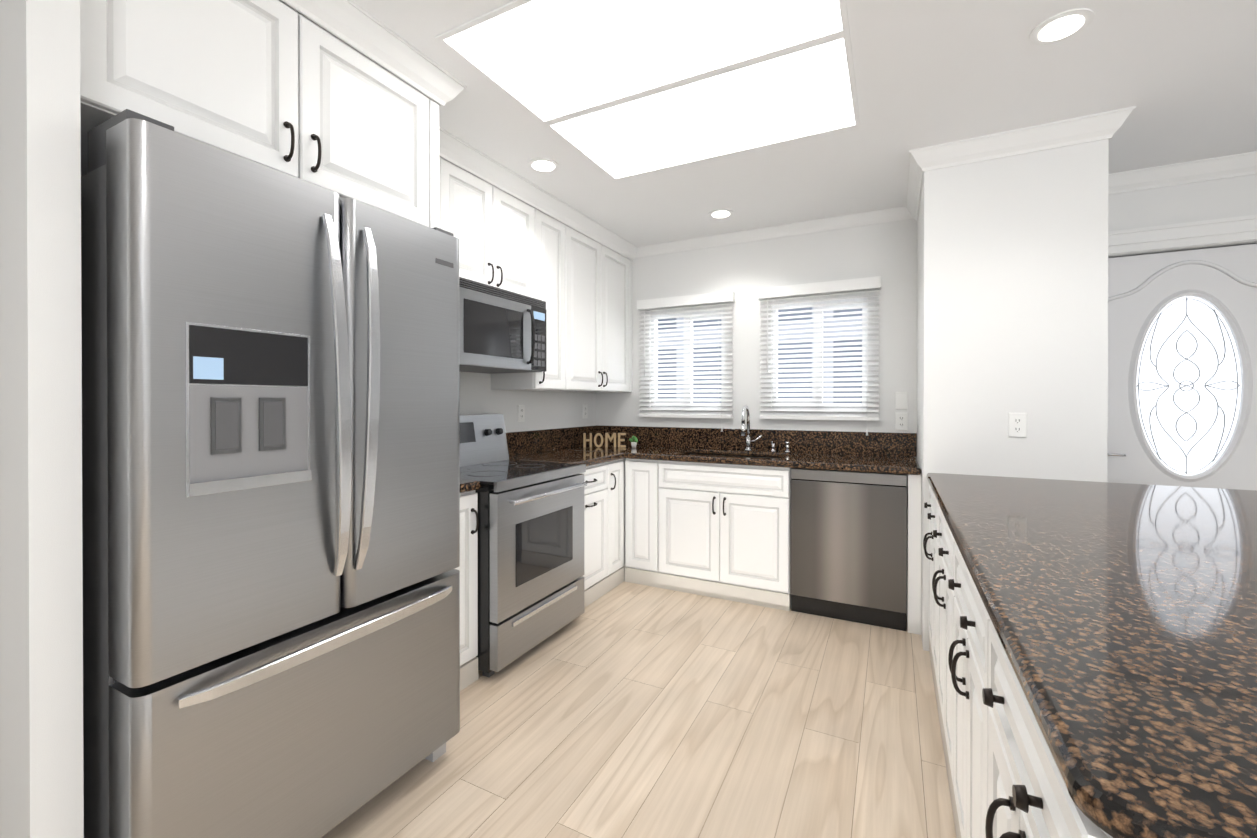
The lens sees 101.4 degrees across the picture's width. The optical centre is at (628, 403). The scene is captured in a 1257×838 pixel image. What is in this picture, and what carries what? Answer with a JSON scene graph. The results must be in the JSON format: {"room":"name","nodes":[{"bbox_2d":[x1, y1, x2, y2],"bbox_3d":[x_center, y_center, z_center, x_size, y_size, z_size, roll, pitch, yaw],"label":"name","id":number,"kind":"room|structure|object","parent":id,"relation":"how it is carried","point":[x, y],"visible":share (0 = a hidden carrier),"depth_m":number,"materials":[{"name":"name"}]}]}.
{"room":"kitchen","nodes":[
{"label":"kitchen","id":0,"kind":"room"},
{"bbox_2d":[0,0,83,837],"bbox_3d":[-1.521,-0.002,1.232,0.780,2.560,0.076,0,0,27],"label":"wall","id":1,"kind":"structure","parent":0,"point":[41,681],"depth_m":1.05,"materials":[{"name":"white paint"}]},
{"bbox_2d":[459,372,595,449],"bbox_3d":[-1.630,-0.005,2.005,0.120,2.560,6.140,0,0,27],"label":"wall","id":2,"kind":"structure","parent":0,"point":[543,409],"depth_m":3.64,"materials":[{"name":"white paint"}]},
{"bbox_2d":[80,0,439,227],"bbox_3d":[-1.281,-0.942,1.740,0.734,0.525,1.043,0,0,27],"label":"upper cabinet","id":3,"kind":"object","parent":2,"relation":"attached to","point":[281,86],"visible":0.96,"depth_m":1.49,"materials":[{"name":"white wood"}]},
{"bbox_2d":[281,0,636,260],"bbox_3d":[-0.565,-1.241,2.707,0.410,0.095,3.430,0,0,27],"label":"crown molding","id":4,"kind":"structure","parent":3,"relation":"attached to","point":[358,28],"depth_m":1.99,"materials":[{"name":"white wood"}]},
{"bbox_2d":[439,156,534,297],"bbox_3d":[-0.953,-0.914,2.752,0.394,0.590,1.051,0,0,27],"label":"upper cabinet","id":5,"kind":"object","parent":2,"relation":"attached to","point":[490,227],"visible":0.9,"depth_m":2.78,"materials":[{"name":"white wood"}]},
{"bbox_2d":[459,277,545,373],"bbox_3d":[-0.838,-0.403,2.867,0.495,0.424,0.742,0,0,27],"label":"over-the-range microwave","id":6,"kind":"object","parent":5,"relation":"attached to","point":[502,331],"visible":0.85,"depth_m":2.75,"materials":[{"name":"grey metal"}]},
{"bbox_2d":[518,405,524,421],"bbox_3d":[-0.746,0.068,3.586,0.008,0.118,0.072,0,0,27],"label":"outlet","id":7,"kind":"object","parent":2,"relation":"attached to","point":[521,413],"visible":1,"depth_m":3.58,"materials":[{"name":"white plastic"}]},
{"bbox_2d":[506,429,553,455],"bbox_3d":[-0.726,0.270,3.609,0.020,0.155,0.662,0,0,27],"label":"backsplash","id":8,"kind":"structure","parent":2,"relation":"attached to","point":[521,442],"depth_m":3.64,"materials":[{"name":"brown stone"}]},
{"bbox_2d":[491,207,570,390],"bbox_3d":[-0.653,-0.651,3.378,0.357,1.120,0.330,0,0,27],"label":"upper cabinet","id":9,"kind":"object","parent":2,"relation":"attached to","point":[552,285],"depth_m":3.31,"materials":[{"name":"white wood"}]},
{"bbox_2d":[583,404,587,417],"bbox_3d":[-0.363,0.065,4.334,0.008,0.118,0.072,0,0,27],"label":"outlet","id":10,"kind":"object","parent":2,"relation":"attached to","point":[585,410],"visible":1,"depth_m":4.33,"materials":[{"name":"white plastic"}]},
{"bbox_2d":[556,226,631,392],"bbox_3d":[-0.352,-0.654,3.966,0.357,1.120,0.992,0,0,27],"label":"upper cabinet","id":11,"kind":"object","parent":2,"relation":"attached to","point":[583,286],"depth_m":3.84,"materials":[{"name":"white wood"}]},
{"bbox_2d":[321,581,956,837],"bbox_3d":[0.737,1.329,0.797,5.440,0.100,6.140,0,0,27],"label":"floor","id":12,"kind":"structure","parent":0,"point":[624,709],"depth_m":1.96,"materials":[{"name":"brown wood"}]},
{"bbox_2d":[81,109,459,837],"bbox_3d":[-1.175,0.328,1.649,0.956,1.895,0.910,0,0,27],"label":"refrigerator","id":13,"kind":"object","parent":12,"relation":"on","point":[271,523],"visible":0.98,"depth_m":1.26,"materials":[{"name":"grey metal"}]},
{"bbox_2d":[455,490,478,690],"bbox_3d":[-1.035,0.834,2.324,0.644,0.879,0.401,0,0,27],"label":"base cabinet","id":14,"kind":"object","parent":12,"relation":"on","point":[467,568],"visible":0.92,"depth_m":2.32,"materials":[{"name":"white wood"}]},
{"bbox_2d":[460,479,480,492],"bbox_3d":[-1.041,0.373,2.325,0.632,0.040,0.400,0,0,27],"label":"countertop","id":15,"kind":"structure","parent":14,"relation":"on","point":[468,485],"depth_m":2.30,"materials":[{"name":"brown stone"}]},
{"bbox_2d":[460,414,586,676],"bbox_3d":[-0.707,0.669,2.804,0.746,1.205,0.756,0,0,27],"label":"range","id":16,"kind":"object","parent":12,"relation":"on","point":[531,555],"visible":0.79,"depth_m":2.58,"materials":[{"name":"grey metal"}]},
{"bbox_2d":[580,458,625,607],"bbox_3d":[-0.299,0.828,3.761,0.644,0.879,1.320,0,0,27],"label":"base cabinet","id":17,"kind":"object","parent":12,"relation":"on","point":[604,531],"visible":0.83,"depth_m":3.41,"materials":[{"name":"white wood"}]},
{"bbox_2d":[509,450,624,465],"bbox_3d":[-0.454,0.368,3.470,0.632,0.040,0.662,0,0,27],"label":"countertop","id":18,"kind":"structure","parent":17,"relation":"on","point":[588,458],"depth_m":3.40,"materials":[{"name":"brown stone"}]},
{"bbox_2d":[625,454,790,610],"bbox_3d":[0.612,0.828,3.663,1.136,0.879,0.664,0,0,27],"label":"base cabinet","id":19,"kind":"object","parent":12,"relation":"on","point":[720,531],"visible":0.94,"depth_m":3.37,"materials":[{"name":"white wood"}]},
{"bbox_2d":[554,443,920,474],"bbox_3d":[0.654,0.458,3.645,2.445,0.220,0.655,0,0,27],"label":"countertop","id":20,"kind":"structure","parent":19,"relation":"on","point":[867,463],"depth_m":3.34,"materials":[{"name":"brown stone"}]},
{"bbox_2d":[583,433,625,447],"bbox_3d":[-0.189,0.288,4.061,0.334,0.115,0.021,0,0,-2],"label":"home sign","id":21,"kind":"object","parent":20,"relation":"on","point":[607,436],"visible":1,"depth_m":4.05,"materials":[{"name":"brown wood"}]},
{"bbox_2d":[629,436,637,447],"bbox_3d":[0.047,0.299,4.057,0.074,0.092,0.072,0,0,27],"label":"plant pot","id":22,"kind":"object","parent":20,"relation":"on","point":[634,444],"visible":1,"depth_m":4.04,"materials":[{"name":"white"}]},
{"bbox_2d":[740,405,761,450],"bbox_3d":[0.888,0.179,3.720,0.132,0.336,0.197,0,0,27],"label":"faucet","id":23,"kind":"object","parent":20,"relation":"on","point":[743,431],"visible":1,"depth_m":3.77,"materials":[{"name":"silver metal"}]},
{"bbox_2d":[770,441,775,451],"bbox_3d":[1.040,0.307,3.706,0.044,0.081,0.083,0,0,27],"label":"soap dispenser","id":24,"kind":"object","parent":20,"relation":"on","point":[773,447],"visible":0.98,"depth_m":3.71,"materials":[{"name":"silver metal"}]},
{"bbox_2d":[784,442,790,452],"bbox_3d":[1.137,0.310,3.678,0.044,0.075,0.044,0,0,27],"label":"soap dispenser","id":25,"kind":"object","parent":20,"relation":"on","point":[787,447],"visible":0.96,"depth_m":3.67,"materials":[{"name":"silver metal"}]},
{"bbox_2d":[790,468,906,630],"bbox_3d":[1.406,0.831,3.268,0.622,0.876,0.629,0,0,27],"label":"dishwasher","id":26,"kind":"object","parent":12,"relation":"on","point":[848,561],"visible":0.98,"depth_m":2.98,"materials":[{"name":"grey metal"}]},
{"bbox_2d":[906,474,920,634],"bbox_3d":[1.721,0.830,3.117,0.064,0.879,0.623,0,0,27],"label":"cabinet filler","id":27,"kind":"object","parent":12,"relation":"on","point":[913,613],"visible":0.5,"depth_m":2.84,"materials":[{"name":"white wood"}]},
{"bbox_2d":[923,485,934,687],"bbox_3d":[1.930,0.835,2.091,1.198,0.880,0.619,0,0,27],"label":"base cabinet","id":28,"kind":"object","parent":12,"relation":"on","point":[931,515],"depth_m":2.38,"materials":[{"name":"white wood"}]},
{"bbox_2d":[935,498,948,769],"bbox_3d":[1.652,0.837,1.549,1.198,0.880,0.600,0,0,27],"label":"base cabinet","id":29,"kind":"object","parent":12,"relation":"on","point":[941,526],"depth_m":1.94,"materials":[{"name":"white wood"}]},
{"bbox_2d":[947,529,979,837],"bbox_3d":[1.374,0.839,1.006,1.198,0.880,0.621,0,0,27],"label":"base cabinet","id":30,"kind":"object","parent":12,"relation":"on","point":[963,596],"depth_m":1.36,"materials":[{"name":"white wood"}]},
{"bbox_2d":[975,597,1110,837],"bbox_3d":[1.099,0.841,0.469,1.198,0.880,0.584,0,0,27],"label":"base cabinet","id":31,"kind":"object","parent":12,"relation":"on","point":[1005,780],"depth_m":0.79,"materials":[{"name":"white wood"}]},
{"bbox_2d":[927,473,1256,837],"bbox_3d":[1.547,0.378,1.253,1.298,0.040,2.458,0,0,27],"label":"countertop","id":32,"kind":"structure","parent":31,"relation":"on","point":[1123,617],"depth_m":0.81,"materials":[{"name":"brown stone"}]},
{"bbox_2d":[351,0,1256,246],"bbox_3d":[0.737,-1.331,0.786,5.440,0.100,6.140,0,0,27],"label":"ceiling","id":33,"kind":"structure","parent":0,"point":[1181,75],"depth_m":2.20,"materials":[{"name":"white paint"}]},
{"bbox_2d":[528,158,558,172],"bbox_3d":[-0.459,-1.284,2.776,0.170,0.008,0.170,0,0,27],"label":"recessed light","id":34,"kind":"object","parent":33,"relation":"in","point":[544,165],"visible":1,"depth_m":2.77,"materials":[{"name":"white"}]},
{"bbox_2d":[435,0,859,180],"bbox_3d":[0.195,-1.282,2.084,1.292,0.008,1.305,0,0,27],"label":"ceiling light panel","id":35,"kind":"object","parent":33,"relation":"attached to","point":[614,90],"visible":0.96,"depth_m":1.98,"materials":[{"name":"translucent white acrylic plastic"}]},
{"bbox_2d":[708,209,733,218],"bbox_3d":[0.627,-1.287,3.491,0.170,0.008,0.170,0,0,27],"label":"recessed light","id":36,"kind":"object","parent":33,"relation":"in","point":[720,213],"visible":1,"depth_m":3.48,"materials":[{"name":"white"}]},
{"bbox_2d":[1029,8,1094,45],"bbox_3d":[1.473,-1.280,1.752,0.170,0.008,0.170,0,0,27],"label":"recessed light","id":37,"kind":"object","parent":33,"relation":"in","point":[1062,26],"visible":1,"depth_m":1.74,"materials":[{"name":"white"}]},
{"bbox_2d":[596,174,1256,458],"bbox_3d":[2.060,-0.011,3.372,5.200,2.560,0.140,0,0,27],"label":"wall","id":38,"kind":"structure","parent":0,"point":[885,251],"depth_m":3.64,"materials":[{"name":"white paint"}]},
{"bbox_2d":[637,291,734,431],"bbox_3d":[0.460,-0.319,4.118,0.804,1.060,0.170,0,0,27],"label":"window blind","id":39,"kind":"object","parent":38,"relation":"in","point":[690,317],"depth_m":4.08,"materials":[{"name":"white plastic"}]},
{"bbox_2d":[554,425,916,456],"bbox_3d":[0.654,0.270,3.644,2.445,0.155,0.655,0,0,27],"label":"backsplash","id":40,"kind":"structure","parent":38,"relation":"attached to","point":[876,443],"depth_m":3.83,"materials":[{"name":"brown stone"}]},
{"bbox_2d":[635,206,912,257],"bbox_3d":[0.953,-1.257,3.828,2.090,0.072,0.050,0,0,27],"label":"crown molding","id":41,"kind":"structure","parent":38,"relation":"attached to","point":[858,219],"depth_m":3.74,"materials":[{"name":"white wood"}]},
{"bbox_2d":[758,276,880,435],"bbox_3d":[1.345,-0.317,3.664,0.814,1.060,0.170,0,0,27],"label":"window blind","id":42,"kind":"object","parent":38,"relation":"in","point":[815,403],"depth_m":3.62,"materials":[{"name":"white plastic"}]},
{"bbox_2d":[895,413,907,430],"bbox_3d":[1.812,0.119,3.415,0.072,0.118,0.008,0,0,27],"label":"electrical outlet","id":43,"kind":"object","parent":38,"relation":"attached to","point":[901,421],"visible":1,"depth_m":3.41,"materials":[{"name":"white plastic"}]},
{"bbox_2d":[895,392,907,409],"bbox_3d":[1.812,-0.019,3.413,0.072,0.118,0.011,0,0,27],"label":"light switch","id":44,"kind":"object","parent":38,"relation":"attached to","point":[901,400],"visible":1,"depth_m":3.41,"materials":[{"name":"white plastic"}]},
{"bbox_2d":[1107,243,1256,490],"bbox_3d":[3.069,0.211,2.820,0.902,2.108,0.102,0,0,27],"label":"entry door","id":45,"kind":"structure","parent":38,"relation":"attached to","point":[1182,368],"depth_m":2.84,"materials":[{"name":"painted wood"},{"name":"leaded glass"}]},
{"bbox_2d":[1108,215,1256,254],"bbox_3d":[3.041,0.149,2.770,1.154,2.245,0.038,0,0,27],"label":"door frame","id":46,"kind":"structure","parent":38,"relation":"attached to","point":[1222,230],"depth_m":2.78,"materials":[{"name":"white wood"}]},
{"bbox_2d":[1108,151,1256,194],"bbox_3d":[3.423,-1.240,2.551,2.030,0.095,0.070,0,0,27],"label":"crown molding","id":47,"kind":"structure","parent":38,"relation":"attached to","point":[1243,164],"depth_m":2.77,"materials":[{"name":"white wood"}]},
{"bbox_2d":[917,139,1108,650],"bbox_3d":[2.055,-0.009,2.902,0.720,2.560,0.940,0,0,27],"label":"wall","id":48,"kind":"structure","parent":0,"point":[1012,284],"depth_m":2.48,"materials":[{"name":"white paint"}]},
{"bbox_2d":[905,147,928,220],"bbox_3d":[1.661,-1.242,2.993,0.070,0.095,0.890,0,0,27],"label":"crown molding","id":49,"kind":"structure","parent":48,"relation":"attached to","point":[916,163],"depth_m":2.84,"materials":[{"name":"white wood"}]},
{"bbox_2d":[1008,413,1026,437],"bbox_3d":[1.865,0.103,2.466,0.072,0.118,0.008,0,0,27],"label":"outlet","id":50,"kind":"object","parent":48,"relation":"attached to","point":[1017,424],"visible":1,"depth_m":2.46,"materials":[{"name":"white plastic"}]},
{"bbox_2d":[925,109,1120,170],"bbox_3d":[1.829,-1.240,2.446,0.690,0.095,0.070,0,0,27],"label":"crown molding","id":51,"kind":"structure","parent":48,"relation":"attached to","point":[1077,130],"depth_m":2.42,"materials":[{"name":"white wood"}]},
{"bbox_2d":[1121,106,1135,125],"bbox_3d":[2.345,-1.240,2.597,0.070,0.095,0.810,0,0,27],"label":"crown molding","id":52,"kind":"structure","parent":48,"relation":"attached to","point":[1125,112],"depth_m":2.25,"materials":[{"name":"white wood"}]},
{"label":"outside","id":53,"kind":"structure","parent":0,"visible":0},
{"bbox_2d":[658,307,861,402],"bbox_3d":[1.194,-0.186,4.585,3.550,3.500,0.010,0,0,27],"label":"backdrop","id":54,"kind":"structure","parent":53,"point":[806,323],"depth_m":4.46,"materials":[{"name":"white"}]}
]}

